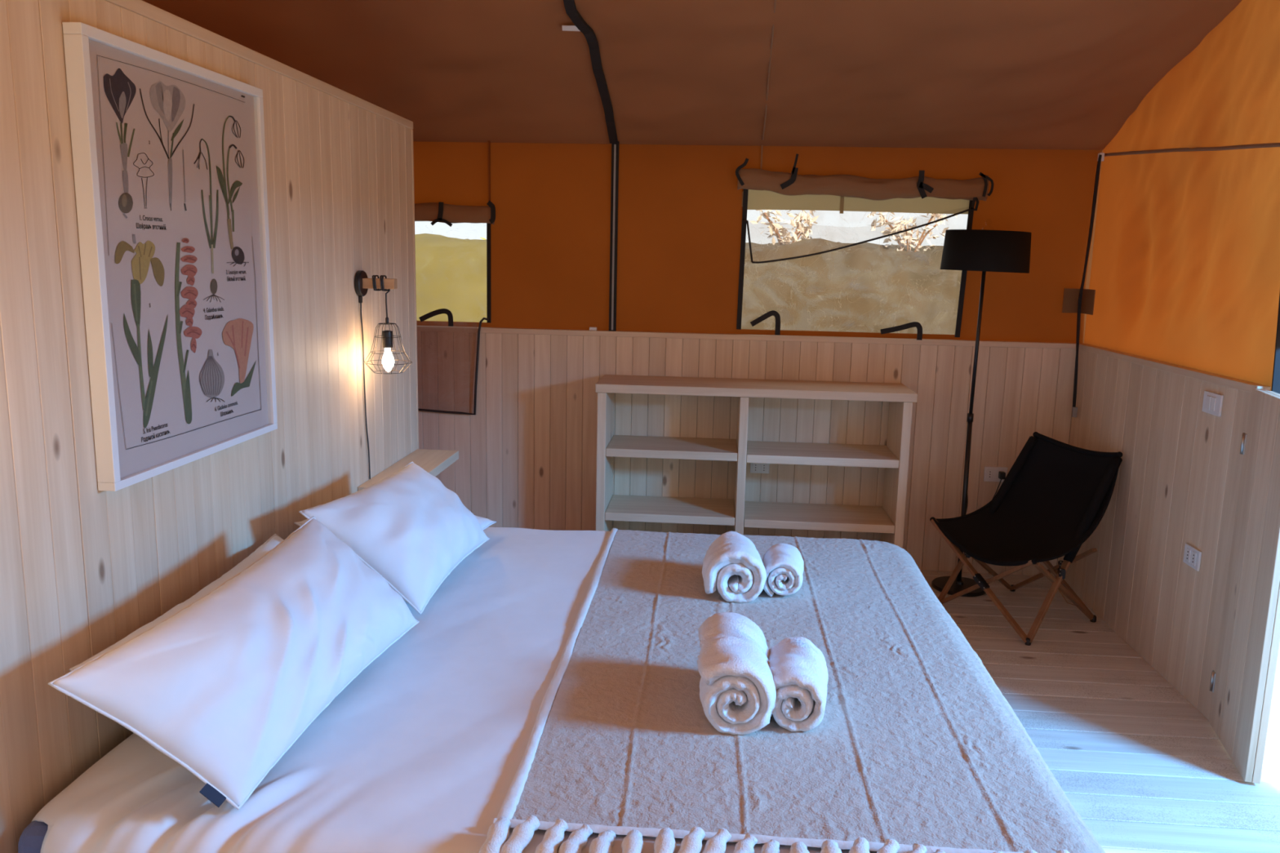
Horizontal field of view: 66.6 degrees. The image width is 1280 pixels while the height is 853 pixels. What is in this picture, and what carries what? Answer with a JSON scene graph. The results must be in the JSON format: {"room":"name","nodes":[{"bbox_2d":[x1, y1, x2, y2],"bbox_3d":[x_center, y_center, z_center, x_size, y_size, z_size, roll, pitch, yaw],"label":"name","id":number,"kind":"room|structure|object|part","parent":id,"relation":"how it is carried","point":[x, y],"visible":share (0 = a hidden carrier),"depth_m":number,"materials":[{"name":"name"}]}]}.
{"room":"tent interior","nodes":[
{"label":"tent interior","id":0,"kind":"room"},
{"bbox_2d":[0,0,418,852],"bbox_3d":[-1.142,0.083,2.498,0.089,2.132,3.500,2,10,4],"label":"wall","id":1,"kind":"structure","parent":0,"point":[83,567],"depth_m":2.17,"materials":[{"name":"brown wood"}]},
{"bbox_2d":[62,22,277,491],"bbox_3d":[-1.077,-0.387,2.333,0.038,0.930,0.764,2,10,4],"label":"picture frame","id":2,"kind":"object","parent":1,"relation":"attached to","point":[169,160],"visible":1,"depth_m":2.23,"materials":[{"name":"white paint"}]},
{"bbox_3d":[-1.106,-0.323,1.969,0.038,0.890,0.021,2,10,4],"label":"frame rail","id":3,"kind":"part","parent":2,"relation":"part of","materials":[{"name":"white paint"}]},
{"bbox_3d":[-1.067,-0.835,2.255,0.038,0.022,0.764,2,10,4],"label":"frame rail","id":4,"kind":"part","parent":2,"relation":"part of","materials":[{"name":"white paint"}]},
{"bbox_3d":[-1.086,0.062,2.412,0.038,0.018,0.764,2,10,4],"label":"frame rail","id":5,"kind":"part","parent":2,"relation":"part of","materials":[{"name":"white paint"}]},
{"bbox_3d":[-1.047,-0.448,2.698,0.038,0.890,0.023,2,10,4],"label":"frame rail","id":6,"kind":"part","parent":2,"relation":"part of","materials":[{"name":"white paint"}]},
{"bbox_3d":[-1.120,-0.951,2.317,0.089,0.032,3.498,2,10,4],"label":"cap rail","id":7,"kind":"part","parent":1,"relation":"part of","materials":[{"name":"brown wood"}]},
{"bbox_2d":[354,270,412,479],"bbox_3d":[-0.921,-0.173,3.536,0.185,0.774,0.171,2,10,4],"label":"wall lamp","id":8,"kind":"object","parent":1,"relation":"attached to","point":[362,283],"visible":1,"depth_m":3.49,"materials":[{"name":"black metal"}]},
{"bbox_3d":[-0.996,-0.512,3.483,0.021,0.092,0.092,2,10,4],"label":"wall plate","id":9,"kind":"part","parent":8,"relation":"part of","materials":[{"name":"black metal"}]},
{"bbox_3d":[-1.008,-0.136,3.572,0.006,0.684,0.050,2,10,4],"label":"supply cord","id":10,"kind":"part","parent":8,"relation":"part of","materials":[{"name":"black metal"}]},
{"bbox_3d":[-0.929,-0.511,3.478,0.116,0.036,0.035,2,10,4],"label":"wooden arm","id":11,"kind":"part","parent":8,"relation":"part of","materials":[{"name":"brown wood"}]},
{"bbox_3d":[-0.943,-0.464,3.488,0.090,0.156,0.052,2,10,4],"label":"wrapped cord","id":12,"kind":"part","parent":8,"relation":"part of","materials":[{"name":"black metal"}]},
{"bbox_3d":[-0.912,-0.241,3.523,0.042,0.088,0.042,2,10,4],"label":"bulb","id":13,"kind":"part","parent":8,"relation":"part of","materials":[{"name":"white glass"}]},
{"bbox_2d":[357,448,458,490],"bbox_3d":[-0.908,0.180,3.890,0.184,0.037,0.718,2,10,4],"label":"wall ledge","id":14,"kind":"object","parent":1,"relation":"attached to","point":[434,462],"visible":0.61,"depth_m":3.99,"materials":[{"name":"brown wood"}]},
{"bbox_2d":[142,0,1241,150],"bbox_3d":[-0.482,-1.453,2.136,5.125,1.000,5.514,2,10,4],"label":"ceiling","id":15,"kind":"structure","parent":0,"point":[1017,74],"depth_m":4.08,"materials":[{"name":"brown fabric"}]},
{"bbox_2d":[413,140,1102,576],"bbox_3d":[-0.272,-0.380,5.106,5.075,2.185,0.067,2,10,4],"label":"wall","id":16,"kind":"structure","parent":0,"point":[639,245],"depth_m":5.02,"materials":[{"name":"orange fabric"}]},
{"bbox_2d":[414,200,495,414],"bbox_3d":[-1.161,-0.624,5.120,0.844,1.110,0.103,2,10,4],"label":"window","id":17,"kind":"structure","parent":16,"relation":"in","point":[435,212],"depth_m":4.99,"materials":[{"name":"plastic"}]},
{"bbox_2d":[589,327,596,330],"bbox_3d":[-0.244,-0.508,5.060,0.040,0.018,0.016,2,10,4],"label":"clip","id":18,"kind":"object","parent":16,"relation":"on","point":[590,328],"visible":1,"depth_m":5.05,"materials":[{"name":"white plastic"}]},
{"bbox_3d":[-0.290,-0.490,5.084,5.035,0.028,0.058,2,10,4],"label":"cap rail","id":19,"kind":"part","parent":16,"relation":"part of","materials":[{"name":"brown wood"}]},
{"bbox_2d":[750,462,769,473],"bbox_3d":[0.628,0.215,5.104,0.100,0.060,0.012,2,10,4],"label":"power outlet","id":20,"kind":"object","parent":16,"relation":"attached to","point":[757,468],"visible":0.8,"depth_m":5.10,"materials":[{"name":"white plastic"}]},
{"bbox_2d":[752,462,758,472],"bbox_3d":[0.606,0.215,5.102,0.030,0.050,0.002,2,10,4],"label":"socket","id":21,"kind":"object","parent":20,"relation":"attached to","point":[755,465],"depth_m":5.10,"materials":[{"name":"white plastic"}]},
{"bbox_2d":[760,463,767,472],"bbox_3d":[0.650,0.217,5.098,0.030,0.050,0.002,2,10,4],"label":"socket","id":22,"kind":"object","parent":20,"relation":"attached to","point":[763,466],"depth_m":5.10,"materials":[{"name":"white plastic"}]},
{"bbox_2d":[735,153,994,340],"bbox_3d":[1.095,-0.896,4.893,1.256,0.900,0.105,2,10,4],"label":"window","id":23,"kind":"structure","parent":16,"relation":"in","point":[763,189],"depth_m":4.84,"materials":[{"name":"plastic"}]},
{"bbox_2d":[983,466,1007,482],"bbox_3d":[1.830,0.249,4.997,0.115,0.078,0.045,2,10,4],"label":"power outlet","id":24,"kind":"object","parent":16,"relation":"attached to","point":[991,473],"visible":0.91,"depth_m":5.01,"materials":[{"name":"white plastic"}]},
{"bbox_2d":[986,469,993,479],"bbox_3d":[1.801,0.246,5.011,0.030,0.050,0.002,2,10,4],"label":"socket","id":25,"kind":"object","parent":24,"relation":"attached to","point":[989,472],"depth_m":5.01,"materials":[{"name":"white plastic"}]},
{"bbox_2d":[920,570,1279,852],"bbox_3d":[-0.520,1.181,2.657,5.250,0.061,5.738,2,10,4],"label":"floor","id":26,"kind":"structure","parent":0,"point":[1146,771],"depth_m":3.37,"materials":[{"name":"brown wood"}]},
{"bbox_2d":[17,821,48,852],"bbox_3d":[-0.091,0.864,2.760,1.976,0.548,2.075,2,10,4],"label":"bed","id":27,"kind":"object","parent":26,"relation":"on","point":[31,839],"visible":0.02,"depth_m":1.78,"materials":[{"name":"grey fabric"}]},
{"bbox_2d":[31,527,876,852],"bbox_3d":[-0.063,0.899,2.759,2.041,0.691,2.207,2,10,4],"label":"sheet","id":28,"kind":"object","parent":27,"relation":"on","point":[422,751],"visible":0.31,"depth_m":2.02,"materials":[{"name":"white fabric"}]},
{"bbox_2d":[68,533,284,671],"bbox_3d":[-0.942,0.470,2.355,0.342,0.195,0.923,2,10,4],"label":"pillow","id":29,"kind":"object","parent":28,"relation":"on","point":[275,540],"visible":0.08,"depth_m":2.32,"materials":[{"name":"fabric"}]},
{"bbox_2d":[48,515,419,809],"bbox_3d":[-0.775,0.468,2.144,0.283,0.335,1.050,3,10,9],"label":"pillow","id":30,"kind":"object","parent":28,"relation":"on","point":[224,685],"visible":1,"depth_m":1.90,"materials":[{"name":"fabric"}]},
{"bbox_2d":[298,461,489,614],"bbox_3d":[-0.725,0.319,3.029,0.324,0.307,0.734,3,10,8],"label":"pillow","id":31,"kind":"object","parent":28,"relation":"on","point":[406,526],"visible":0.98,"depth_m":2.84,"materials":[{"name":"fabric"}]},
{"bbox_2d":[293,515,496,530],"bbox_3d":[-0.783,0.327,3.239,0.453,0.186,0.733,2,10,4],"label":"pillow","id":32,"kind":"object","parent":28,"relation":"on","point":[484,522],"visible":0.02,"depth_m":3.51,"materials":[{"name":"fabric"}]},
{"bbox_2d":[478,528,1105,852],"bbox_3d":[0.380,0.878,2.719,1.208,0.670,2.231,2,10,4],"label":"throw blanket","id":33,"kind":"object","parent":28,"relation":"on","point":[916,747],"visible":0.84,"depth_m":2.10,"materials":[{"name":"white fabric"}]},
{"bbox_2d":[702,531,766,603],"bbox_3d":[0.290,0.429,3.038,0.194,0.164,0.293,2,10,2],"label":"rolled towel","id":34,"kind":"object","parent":33,"relation":"on","point":[732,564],"visible":1,"depth_m":2.92,"materials":[{"name":"white fabric"}]},
{"bbox_2d":[697,612,776,735],"bbox_3d":[0.219,0.556,2.249,0.176,0.181,0.362,2,10,3],"label":"rolled towel","id":35,"kind":"object","parent":33,"relation":"on","point":[738,691],"visible":1,"depth_m":2.10,"materials":[{"name":"white fabric"}]},
{"bbox_2d":[762,542,804,597],"bbox_3d":[0.446,0.448,3.063,0.137,0.124,0.252,3,10,8],"label":"rolled towel","id":36,"kind":"object","parent":33,"relation":"on","point":[784,564],"visible":0.96,"depth_m":2.96,"materials":[{"name":"white fabric"}]},
{"bbox_2d":[768,636,828,732],"bbox_3d":[0.360,0.581,2.237,0.143,0.143,0.270,3,10,11],"label":"rolled towel","id":37,"kind":"object","parent":33,"relation":"on","point":[798,668],"visible":0.95,"depth_m":2.13,"materials":[{"name":"white fabric"}]},
{"bbox_2d":[595,374,917,548],"bbox_3d":[0.552,0.275,4.925,1.531,0.991,0.390,2,10,4],"label":"bookcase","id":38,"kind":"object","parent":26,"relation":"on","point":[888,520],"visible":0.7,"depth_m":4.79,"materials":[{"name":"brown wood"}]},
{"bbox_3d":[-0.180,0.270,4.989,0.044,0.948,0.378,2,10,4],"label":"panel","id":39,"kind":"part","parent":38,"relation":"part of","materials":[{"name":"brown wood"}]},
{"bbox_3d":[0.161,0.426,4.990,0.644,0.041,0.374,2,10,4],"label":"shelf","id":40,"kind":"part","parent":38,"relation":"part of","materials":[{"name":"brown wood"}]},
{"bbox_3d":[0.168,0.107,4.935,0.644,0.041,0.374,2,10,4],"label":"shelf","id":41,"kind":"part","parent":38,"relation":"part of","materials":[{"name":"brown wood"}]},
{"bbox_3d":[0.888,0.457,4.937,0.728,0.041,0.374,2,10,4],"label":"shelf","id":42,"kind":"part","parent":38,"relation":"part of","materials":[{"name":"brown wood"}]},
{"bbox_3d":[0.895,0.137,4.882,0.728,0.041,0.374,2,10,4],"label":"shelf","id":43,"kind":"part","parent":38,"relation":"part of","materials":[{"name":"brown wood"}]},
{"bbox_3d":[1.277,0.320,4.881,0.043,0.948,0.378,2,10,4],"label":"panel","id":44,"kind":"part","parent":38,"relation":"part of","materials":[{"name":"brown wood"}]},
{"bbox_2d":[931,223,1031,596],"bbox_3d":[1.629,-0.083,4.722,0.431,1.810,0.412,2,10,4],"label":"floor lamp","id":45,"kind":"object","parent":26,"relation":"on","point":[984,251],"visible":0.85,"depth_m":4.46,"materials":[{"name":"black metal"}]},
{"bbox_3d":[1.720,0.415,4.910,0.309,0.473,0.035,-6,12,-36],"label":"power cord","id":46,"kind":"part","parent":45,"relation":"part of","materials":[{"name":"black metal"}]},
{"bbox_3d":[1.631,-0.825,4.588,0.400,0.185,0.400,3,10,4],"label":"lamp shade","id":47,"kind":"part","parent":45,"relation":"part of","materials":[{"name":"black fabric"}]},
{"bbox_2d":[929,431,1122,645],"bbox_3d":[1.743,0.469,4.412,0.591,0.835,0.595,-4,11,-28],"label":"folding chair","id":48,"kind":"object","parent":26,"relation":"on","point":[1055,494],"visible":1,"depth_m":4.42,"materials":[{"name":"black fabric"}]},
{"bbox_3d":[1.626,0.445,4.580,0.424,0.799,0.027,0,10,-8],"label":"leg","id":49,"kind":"part","parent":48,"relation":"part of","materials":[{"name":"brown wood"}]},
{"bbox_3d":[1.510,0.677,4.343,0.364,0.423,0.434,2,10,4],"label":"leg","id":50,"kind":"part","parent":48,"relation":"part of","materials":[{"name":"brown wood"}]},
{"bbox_3d":[1.540,0.702,4.355,0.027,0.374,0.536,-3,11,-25],"label":"leg","id":51,"kind":"part","parent":48,"relation":"part of","materials":[{"name":"brown wood"}]},
{"bbox_3d":[1.610,0.625,4.690,0.545,0.411,0.027,-4,11,-27],"label":"leg","id":52,"kind":"part","parent":48,"relation":"part of","materials":[{"name":"brown wood"}]},
{"bbox_3d":[1.750,0.321,4.395,0.531,0.513,0.606,-5,12,-33],"label":"fabric seat","id":53,"kind":"part","parent":48,"relation":"part of","materials":[{"name":"black fabric"}]},
{"bbox_3d":[1.875,0.530,4.213,0.490,0.769,0.027,-4,11,-29],"label":"leg","id":54,"kind":"part","parent":48,"relation":"part of","materials":[{"name":"brown wood"}]},
{"bbox_3d":[1.935,0.677,4.579,0.027,0.362,0.512,-2,10,-17],"label":"leg","id":55,"kind":"part","parent":48,"relation":"part of","materials":[{"name":"brown wood"}]},
{"bbox_3d":[1.870,0.727,4.280,0.521,0.363,0.027,-6,12,-36],"label":"leg","id":56,"kind":"part","parent":48,"relation":"part of","materials":[{"name":"brown wood"}]},
{"bbox_3d":[1.948,0.694,4.548,0.027,0.338,0.369,-9,14,-44],"label":"leg","id":57,"kind":"part","parent":48,"relation":"part of","materials":[{"name":"brown wood"}]},
{"bbox_3d":[1.883,0.746,4.286,0.247,0.157,0.014,-7,13,-38],"label":"brace cord","id":58,"kind":"part","parent":48,"relation":"part of","materials":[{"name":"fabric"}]},
{"bbox_2d":[1057,0,1279,719],"bbox_3d":[2.071,-0.311,2.134,0.178,3.165,5.524,2,10,4],"label":"wall","id":59,"kind":"structure","parent":0,"point":[1184,278],"depth_m":3.85,"materials":[{"name":"brown wood"}]},
{"bbox_2d":[1062,288,1095,315],"bbox_3d":[2.141,-0.611,4.753,0.091,0.120,0.163,2,10,4],"label":"canvas patch","id":60,"kind":"object","parent":59,"relation":"attached to","point":[1070,300],"visible":0.75,"depth_m":4.82,"materials":[{"name":"brown fabric"}]},
{"bbox_2d":[1071,152,1104,417],"bbox_3d":[2.175,-0.677,4.747,0.055,1.275,0.051,2,10,4],"label":"strap","id":61,"kind":"object","parent":59,"relation":"hanging from","point":[1100,158],"visible":1,"depth_m":4.75,"materials":[{"name":"black fabric"}]},
{"bbox_3d":[2.154,-0.262,4.072,0.058,0.028,1.679,2,10,4],"label":"cap rail","id":62,"kind":"part","parent":59,"relation":"part of","materials":[{"name":"brown wood"}]},
{"bbox_2d":[1182,542,1201,571],"bbox_3d":[2.069,0.489,3.649,0.012,0.075,0.115,2,10,4],"label":"power outlet","id":63,"kind":"object","parent":59,"relation":"attached to","point":[1192,556],"visible":1,"depth_m":3.64,"materials":[{"name":"white plastic"}]},
{"bbox_2d":[1185,547,1191,562],"bbox_3d":[2.067,0.485,3.671,0.002,0.050,0.030,2,10,4],"label":"socket","id":64,"kind":"object","parent":63,"relation":"attached to","point":[1188,550],"depth_m":3.67,"materials":[{"name":"white plastic"}]},
{"bbox_2d":[1191,551,1196,566],"bbox_3d":[2.063,0.492,3.628,0.002,0.050,0.030,2,10,4],"label":"socket","id":65,"kind":"object","parent":63,"relation":"attached to","point":[1193,553],"depth_m":3.62,"materials":[{"name":"white plastic"}]},
{"bbox_2d":[1201,391,1223,416],"bbox_3d":[2.080,-0.084,3.539,0.013,0.078,0.125,2,10,4],"label":"light switch","id":66,"kind":"object","parent":59,"relation":"attached to","point":[1212,403],"visible":1,"depth_m":3.52,"materials":[{"name":"white plastic"}]},
{"bbox_2d":[1208,387,1279,783],"bbox_3d":[1.994,0.494,3.165,0.052,1.198,0.439,4,10,16],"label":"door","id":67,"kind":"structure","parent":59,"relation":"in","point":[1242,685],"depth_m":3.12,"materials":[{"name":"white wood"}]},
{"label":"outside","id":68,"kind":"structure","parent":0,"visible":0},
{"bbox_2d":[1266,644,1279,751],"bbox_3d":[3.532,1.439,1.604,3.000,0.027,6.014,2,10,4],"label":"floor","id":69,"kind":"structure","parent":68,"point":[1273,728],"depth_m":3.57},
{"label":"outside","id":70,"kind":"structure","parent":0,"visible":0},
{"bbox_2d":[414,233,961,334],"bbox_3d":[0.685,-0.736,8.878,16.000,1.980,6.000,2,10,4],"label":"bank","id":71,"kind":"object","parent":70,"point":[866,286],"visible":0.15,"depth_m":7.27,"materials":[{"name":"beige sand"}]},
{"bbox_2d":[750,209,818,244],"bbox_3d":[1.146,-1.542,7.781,0.549,0.520,0.387,2,10,4],"label":"shrub","id":72,"kind":"object","parent":71,"relation":"on","point":[807,219],"visible":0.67,"depth_m":7.76,"materials":[{"name":"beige plant"}]},
{"bbox_2d":[866,211,957,252],"bbox_3d":[2.173,-1.572,7.913,0.661,0.576,0.455,-1,10,-11],"label":"shrub","id":73,"kind":"object","parent":71,"relation":"on","point":[882,220],"visible":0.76,"depth_m":7.87,"materials":[{"name":"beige plant"}]}
]}

